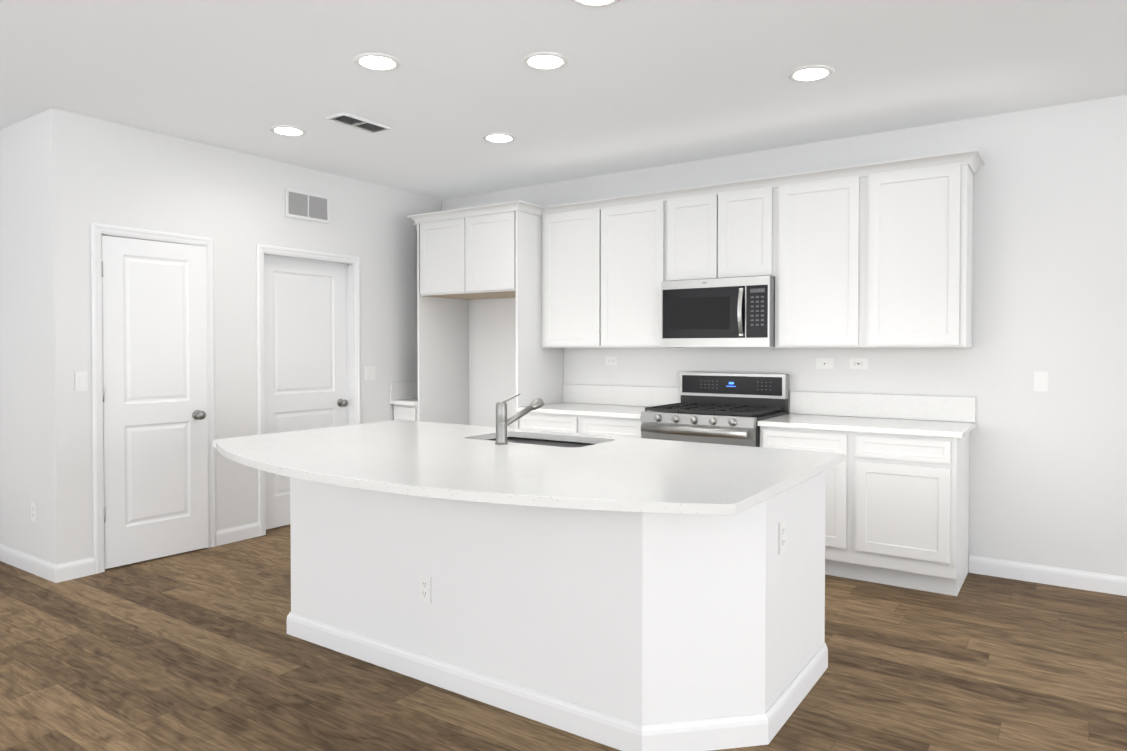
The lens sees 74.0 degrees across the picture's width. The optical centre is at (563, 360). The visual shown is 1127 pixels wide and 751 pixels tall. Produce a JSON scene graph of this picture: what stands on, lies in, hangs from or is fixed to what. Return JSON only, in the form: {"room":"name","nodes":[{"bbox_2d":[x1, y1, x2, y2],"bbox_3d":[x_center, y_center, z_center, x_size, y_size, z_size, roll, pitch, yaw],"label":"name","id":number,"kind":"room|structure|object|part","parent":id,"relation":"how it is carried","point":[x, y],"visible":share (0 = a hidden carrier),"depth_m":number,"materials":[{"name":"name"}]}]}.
{"room":"kitchen","nodes":[
{"label":"kitchen","id":0,"kind":"room"},
{"bbox_2d":[0,112,47,560],"bbox_3d":[-3.383,-0.088,4.696,0.910,2.743,0.120,1,1,34],"label":"wall","id":1,"kind":"structure","parent":0,"point":[23,442],"depth_m":4.57,"materials":[{"name":"white paint"}]},
{"bbox_2d":[0,544,63,582],"bbox_3d":[-3.353,1.233,4.615,1.014,0.102,0.014,1,1,34],"label":"baseboard","id":2,"kind":"structure","parent":1,"relation":"attached to","point":[50,571],"depth_m":4.50,"materials":[{"name":"paint"}]},
{"bbox_2d":[31,502,36,521],"bbox_3d":[-3.192,0.914,4.504,0.070,0.115,0.007,1,1,34],"label":"outlet","id":3,"kind":"object","parent":1,"relation":"attached to","point":[33,505],"depth_m":4.50,"materials":[{"name":"white plastic"}]},
{"bbox_2d":[43,108,441,564],"bbox_3d":[-2.086,-0.104,5.681,0.120,2.743,3.210,1,1,34],"label":"wall","id":4,"kind":"structure","parent":0,"point":[230,202],"depth_m":5.14,"materials":[{"name":"paint"}]},
{"bbox_2d":[74,372,87,390],"bbox_3d":[-2.861,0.124,4.433,0.010,0.115,0.070,1,1,34],"label":"light switch","id":5,"kind":"object","parent":4,"relation":"attached to","point":[80,378],"depth_m":4.43,"materials":[{"name":"white plastic"}]},
{"bbox_2d":[101,235,207,568],"bbox_3d":[-2.591,0.254,4.784,0.138,2.032,0.652,1,1,34],"label":"pantry door","id":6,"kind":"structure","parent":4,"relation":"in","point":[154,343],"depth_m":4.78,"materials":[{"name":"paint"}]},
{"bbox_2d":[216,522,259,545],"bbox_3d":[-2.298,1.223,5.273,0.014,0.102,0.330,1,1,34],"label":"baseboard","id":7,"kind":"structure","parent":4,"relation":"attached to","point":[234,534],"depth_m":5.26,"materials":[{"name":"paint"}]},
{"bbox_2d":[264,256,347,529],"bbox_3d":[-1.998,0.237,5.818,0.106,2.032,0.811,1,1,34],"label":"hall door","id":8,"kind":"structure","parent":4,"relation":"in","point":[305,337],"depth_m":5.79,"materials":[{"name":"paint"}]},
{"bbox_2d":[285,187,329,223],"bbox_3d":[-1.960,-1.182,5.731,0.012,0.215,0.400,1,1,34],"label":"air vent","id":9,"kind":"object","parent":4,"relation":"in","point":[304,205],"visible":1,"depth_m":5.72,"materials":[{"name":"white metal"}]},
{"bbox_2d":[364,366,374,379],"bbox_3d":[-1.618,0.107,6.252,0.010,0.115,0.116,1,1,34],"label":"light switch","id":10,"kind":"object","parent":4,"relation":"attached to","point":[369,371],"depth_m":6.24,"materials":[{"name":"white plastic"}]},
{"bbox_2d":[390,381,441,400],"bbox_3d":[-1.312,0.263,6.691,0.019,0.152,0.632,1,1,34],"label":"backsplash","id":11,"kind":"structure","parent":4,"relation":"attached to","point":[399,391],"depth_m":6.47,"materials":[{"name":"white stone"}]},
{"bbox_2d":[0,524,1126,750],"bbox_3d":[0.841,1.370,1.045,12.270,0.060,7.840,1,1,34],"label":"floor","id":12,"kind":"structure","parent":0,"point":[198,650],"depth_m":3.10,"materials":[{"name":"brown wood"}]},
{"bbox_2d":[394,401,468,424],"bbox_3d":[-1.180,0.813,6.638,0.305,0.880,0.626,1,1,34],"label":"base cabinet","id":13,"kind":"object","parent":12,"relation":"on","point":[451,412],"depth_m":6.46,"materials":[{"name":"paint"}]},
{"bbox_2d":[390,397,465,404],"bbox_3d":[-1.188,0.357,6.620,0.305,0.032,0.652,1,1,34],"label":"countertop","id":14,"kind":"structure","parent":13,"relation":"on","point":[409,400],"depth_m":6.42,"materials":[{"name":"white stone"}]},
{"bbox_2d":[516,413,577,432],"bbox_3d":[0.058,0.826,5.791,0.562,0.880,0.626,1,1,34],"label":"base cabinet","id":15,"kind":"object","parent":12,"relation":"on","point":[555,422],"depth_m":5.53,"materials":[{"name":"paint"}]},
{"bbox_2d":[286,468,829,750],"bbox_3d":[-0.101,0.865,3.355,2.260,0.879,1.085,1,1,34],"label":"kitchen island","id":16,"kind":"object","parent":12,"relation":"on","point":[628,593],"depth_m":2.73,"materials":[{"name":"paint"}]},
{"bbox_2d":[212,420,843,539],"bbox_3d":[-0.362,0.409,3.267,2.680,0.032,1.584,1,1,34],"label":"island countertop","id":17,"kind":"structure","parent":16,"relation":"on","point":[666,489],"depth_m":2.77,"materials":[{"name":"white stone"}]},
{"bbox_2d":[495,394,543,444],"bbox_3d":[-0.209,0.273,3.584,0.062,0.229,0.308,1,1,41],"label":"faucet","id":18,"kind":"object","parent":17,"relation":"on","point":[503,422],"visible":1,"depth_m":3.48,"materials":[{"name":"silver metal"}]},
{"bbox_2d":[476,432,603,447],"bbox_3d":[-0.124,0.516,3.701,0.755,0.218,0.450,1,1,34],"label":"sink","id":19,"kind":"object","parent":17,"relation":"in","point":[515,437],"depth_m":3.90,"materials":[{"name":"silver metal"}]},
{"bbox_3d":[-0.092,0.864,3.368,2.200,0.880,1.055,1,1,34],"label":"knee panel","id":20,"kind":"part","parent":16,"relation":"part of","materials":[{"name":"paint"}]},
{"bbox_2d":[578,417,640,437],"bbox_3d":[0.509,0.831,5.483,0.530,0.880,0.626,1,1,34],"label":"base cabinet","id":21,"kind":"object","parent":12,"relation":"on","point":[608,426],"depth_m":5.23,"materials":[{"name":"paint"}]},
{"bbox_2d":[516,401,659,420],"bbox_3d":[0.270,0.373,5.624,1.092,0.032,0.652,1,1,34],"label":"countertop","id":22,"kind":"structure","parent":21,"relation":"on","point":[567,408],"depth_m":5.47,"materials":[{"name":"white stone"}]},
{"bbox_2d":[640,372,788,446],"bbox_3d":[1.014,0.687,5.045,0.785,1.182,0.724,1,1,34],"label":"range","id":23,"kind":"object","parent":12,"relation":"on","point":[724,408],"visible":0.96,"depth_m":5.00,"materials":[{"name":"silver metal"}]},
{"bbox_2d":[757,425,853,578],"bbox_3d":[1.610,0.843,4.731,0.549,0.880,0.626,1,1,34],"label":"base cabinet","id":24,"kind":"object","parent":12,"relation":"on","point":[839,479],"depth_m":4.38,"materials":[{"name":"paint"}]},
{"bbox_2d":[854,433,969,595],"bbox_3d":[2.059,0.848,4.424,0.539,0.880,0.626,1,1,34],"label":"base cabinet","id":25,"kind":"object","parent":12,"relation":"on","point":[911,494],"depth_m":4.17,"materials":[{"name":"paint"}]},
{"bbox_2d":[758,413,975,440],"bbox_3d":[1.838,0.390,4.552,1.120,0.032,0.652,1,1,34],"label":"countertop","id":26,"kind":"structure","parent":25,"relation":"on","point":[899,426],"depth_m":4.40,"materials":[{"name":"white stone"}]},
{"bbox_2d":[0,0,1126,199],"bbox_3d":[0.841,-1.433,1.001,12.270,0.060,7.840,1,1,34],"label":"ceiling","id":27,"kind":"structure","parent":0,"point":[631,85],"depth_m":3.78,"materials":[{"name":"paint"}]},
{"bbox_2d":[269,125,306,135],"bbox_3d":[-1.748,-1.456,4.746,0.224,0.009,0.224,1,1,34],"label":"recessed light","id":28,"kind":"object","parent":27,"relation":"in","point":[285,130],"visible":0.98,"depth_m":4.73,"materials":[{"name":"white plastic"}]},
{"bbox_2d":[326,112,390,133],"bbox_3d":[-1.247,-1.450,4.566,0.160,0.016,0.365,1,1,34],"label":"ceiling vent","id":29,"kind":"object","parent":27,"relation":"in","point":[357,122],"visible":1,"depth_m":4.55,"materials":[{"name":"white metal"}]},
{"bbox_2d":[353,53,400,70],"bbox_3d":[-0.899,-1.438,3.610,0.224,0.009,0.224,1,1,34],"label":"recessed light","id":30,"kind":"object","parent":27,"relation":"in","point":[376,61],"visible":0.98,"depth_m":3.59,"materials":[{"name":"white plastic"}]},
{"bbox_2d":[482,133,515,142],"bbox_3d":[-0.422,-1.458,4.907,0.224,0.009,0.224,1,1,34],"label":"recessed light","id":31,"kind":"object","parent":27,"relation":"in","point":[499,137],"visible":1,"depth_m":4.89,"materials":[{"name":"white plastic"}]},
{"bbox_2d":[522,52,568,70],"bbox_3d":[-0.088,-1.438,3.598,0.224,0.009,0.224,1,1,34],"label":"recessed light","id":32,"kind":"object","parent":27,"relation":"in","point":[545,61],"visible":0.98,"depth_m":3.58,"materials":[{"name":"white plastic"}]},
{"bbox_2d":[571,0,619,7],"bbox_3d":[0.128,-1.427,2.914,0.224,0.009,0.224,1,1,34],"label":"recessed light","id":33,"kind":"object","parent":27,"relation":"in","point":[594,3],"visible":1,"depth_m":2.98,"materials":[{"name":"white plastic"}]},
{"bbox_2d":[788,65,834,81],"bbox_3d":[1.245,-1.441,3.760,0.224,0.009,0.224,1,1,34],"label":"recessed light","id":34,"kind":"object","parent":27,"relation":"in","point":[811,73],"visible":0.98,"depth_m":3.75,"materials":[{"name":"white plastic"}]},
{"bbox_2d":[442,95,1126,576],"bbox_3d":[3.019,-0.081,4.210,12.270,2.743,0.120,1,1,34],"label":"wall","id":35,"kind":"structure","parent":0,"point":[1048,477],"depth_m":4.39,"materials":[{"name":"paint"}]},
{"bbox_2d":[414,221,468,348],"bbox_3d":[-1.098,-0.665,6.736,0.305,1.103,0.332,1,1,34],"label":"panel","id":36,"kind":"object","parent":35,"relation":"attached to","point":[440,324],"depth_m":6.49,"materials":[{"name":"paint"}]},
{"bbox_3d":[0.500,-1.164,5.426,4.413,0.064,0.681,1,1,34],"label":"cabinet crown","id":37,"kind":"part","parent":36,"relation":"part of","materials":[{"name":"paint"}]},
{"bbox_2d":[418,207,517,300],"bbox_3d":[-0.799,-0.876,6.353,0.573,0.668,0.622,1,1,34],"label":"upper cabinet","id":38,"kind":"object","parent":35,"relation":"attached to","point":[443,236],"depth_m":6.11,"materials":[{"name":"paint"}]},
{"bbox_2d":[470,201,537,300],"bbox_3d":[-0.426,-0.873,6.098,0.573,0.668,0.622,1,1,34],"label":"upper cabinet","id":39,"kind":"object","parent":35,"relation":"attached to","point":[504,235],"depth_m":5.79,"materials":[{"name":"paint"}]},
{"bbox_2d":[538,198,609,348],"bbox_3d":[0.164,-0.651,5.874,0.618,1.103,0.332,1,1,34],"label":"upper cabinet","id":40,"kind":"object","parent":35,"relation":"attached to","point":[572,237],"depth_m":5.74,"materials":[{"name":"paint"}]},
{"bbox_2d":[605,356,617,364],"bbox_3d":[0.382,0.004,5.935,0.114,0.070,0.007,1,1,34],"label":"outlet","id":41,"kind":"object","parent":35,"relation":"attached to","point":[609,360],"depth_m":5.93,"materials":[{"name":"white plastic"}]},
{"bbox_2d":[606,189,684,347],"bbox_3d":[0.595,-0.647,5.579,0.677,1.103,0.332,1,1,34],"label":"upper cabinet","id":42,"kind":"object","parent":35,"relation":"attached to","point":[640,247],"depth_m":5.42,"materials":[{"name":"paint"}]},
{"bbox_2d":[674,182,725,280],"bbox_3d":[1.000,-0.875,5.299,0.454,0.639,0.332,1,1,34],"label":"upper cabinet","id":43,"kind":"object","parent":35,"relation":"attached to","point":[699,211],"depth_m":5.14,"materials":[{"name":"paint"}]},
{"bbox_2d":[661,275,774,346],"bbox_3d":[1.106,-0.322,5.167,0.773,0.458,0.446,1,1,34],"label":"over-the-range microwave","id":44,"kind":"object","parent":43,"relation":"attached to","point":[730,312],"visible":1,"depth_m":4.99,"materials":[{"name":"silver metal"}]},
{"bbox_2d":[442,381,975,420],"bbox_3d":[0.672,0.278,5.731,4.378,0.152,0.019,1,1,34],"label":"backsplash","id":45,"kind":"structure","parent":35,"relation":"attached to","point":[912,407],"depth_m":4.96,"materials":[{"name":"white stone"}]},
{"bbox_2d":[726,176,773,277],"bbox_3d":[1.273,-0.872,5.113,0.455,0.639,0.332,1,1,34],"label":"upper cabinet","id":46,"kind":"object","parent":35,"relation":"attached to","point":[750,202],"depth_m":4.94,"materials":[{"name":"paint"}]},
{"bbox_2d":[774,164,865,346],"bbox_3d":[1.658,-0.636,4.853,0.626,1.103,0.332,1,1,34],"label":"upper cabinet","id":47,"kind":"object","parent":35,"relation":"attached to","point":[820,215],"depth_m":4.69,"materials":[{"name":"paint"}]},
{"bbox_2d":[816,358,833,368],"bbox_3d":[1.748,0.021,5.002,0.114,0.070,0.008,1,1,34],"label":"outlet","id":48,"kind":"object","parent":35,"relation":"attached to","point":[821,363],"depth_m":5.00,"materials":[{"name":"white plastic"}]},
{"bbox_2d":[850,358,867,368],"bbox_3d":[1.927,0.021,4.879,0.114,0.070,0.008,1,1,34],"label":"outlet","id":49,"kind":"object","parent":35,"relation":"attached to","point":[855,363],"depth_m":4.88,"materials":[{"name":"white plastic"}]},
{"bbox_2d":[866,150,977,346],"bbox_3d":[2.144,-0.630,4.521,0.551,1.103,0.332,1,1,34],"label":"upper cabinet","id":50,"kind":"object","parent":35,"relation":"attached to","point":[870,255],"depth_m":4.37,"materials":[{"name":"paint"}]},
{"bbox_2d":[1033,372,1047,391],"bbox_3d":[2.755,0.122,4.314,0.070,0.115,0.010,1,1,34],"label":"light switch","id":51,"kind":"object","parent":35,"relation":"attached to","point":[1039,384],"depth_m":4.31,"materials":[{"name":"white plastic"}]},
{"bbox_2d":[969,555,1126,595],"bbox_3d":[5.191,1.264,2.665,6.617,0.102,0.014,1,1,34],"label":"baseboard","id":52,"kind":"structure","parent":35,"relation":"attached to","point":[1041,574],"depth_m":4.29,"materials":[{"name":"paint"}]}
]}

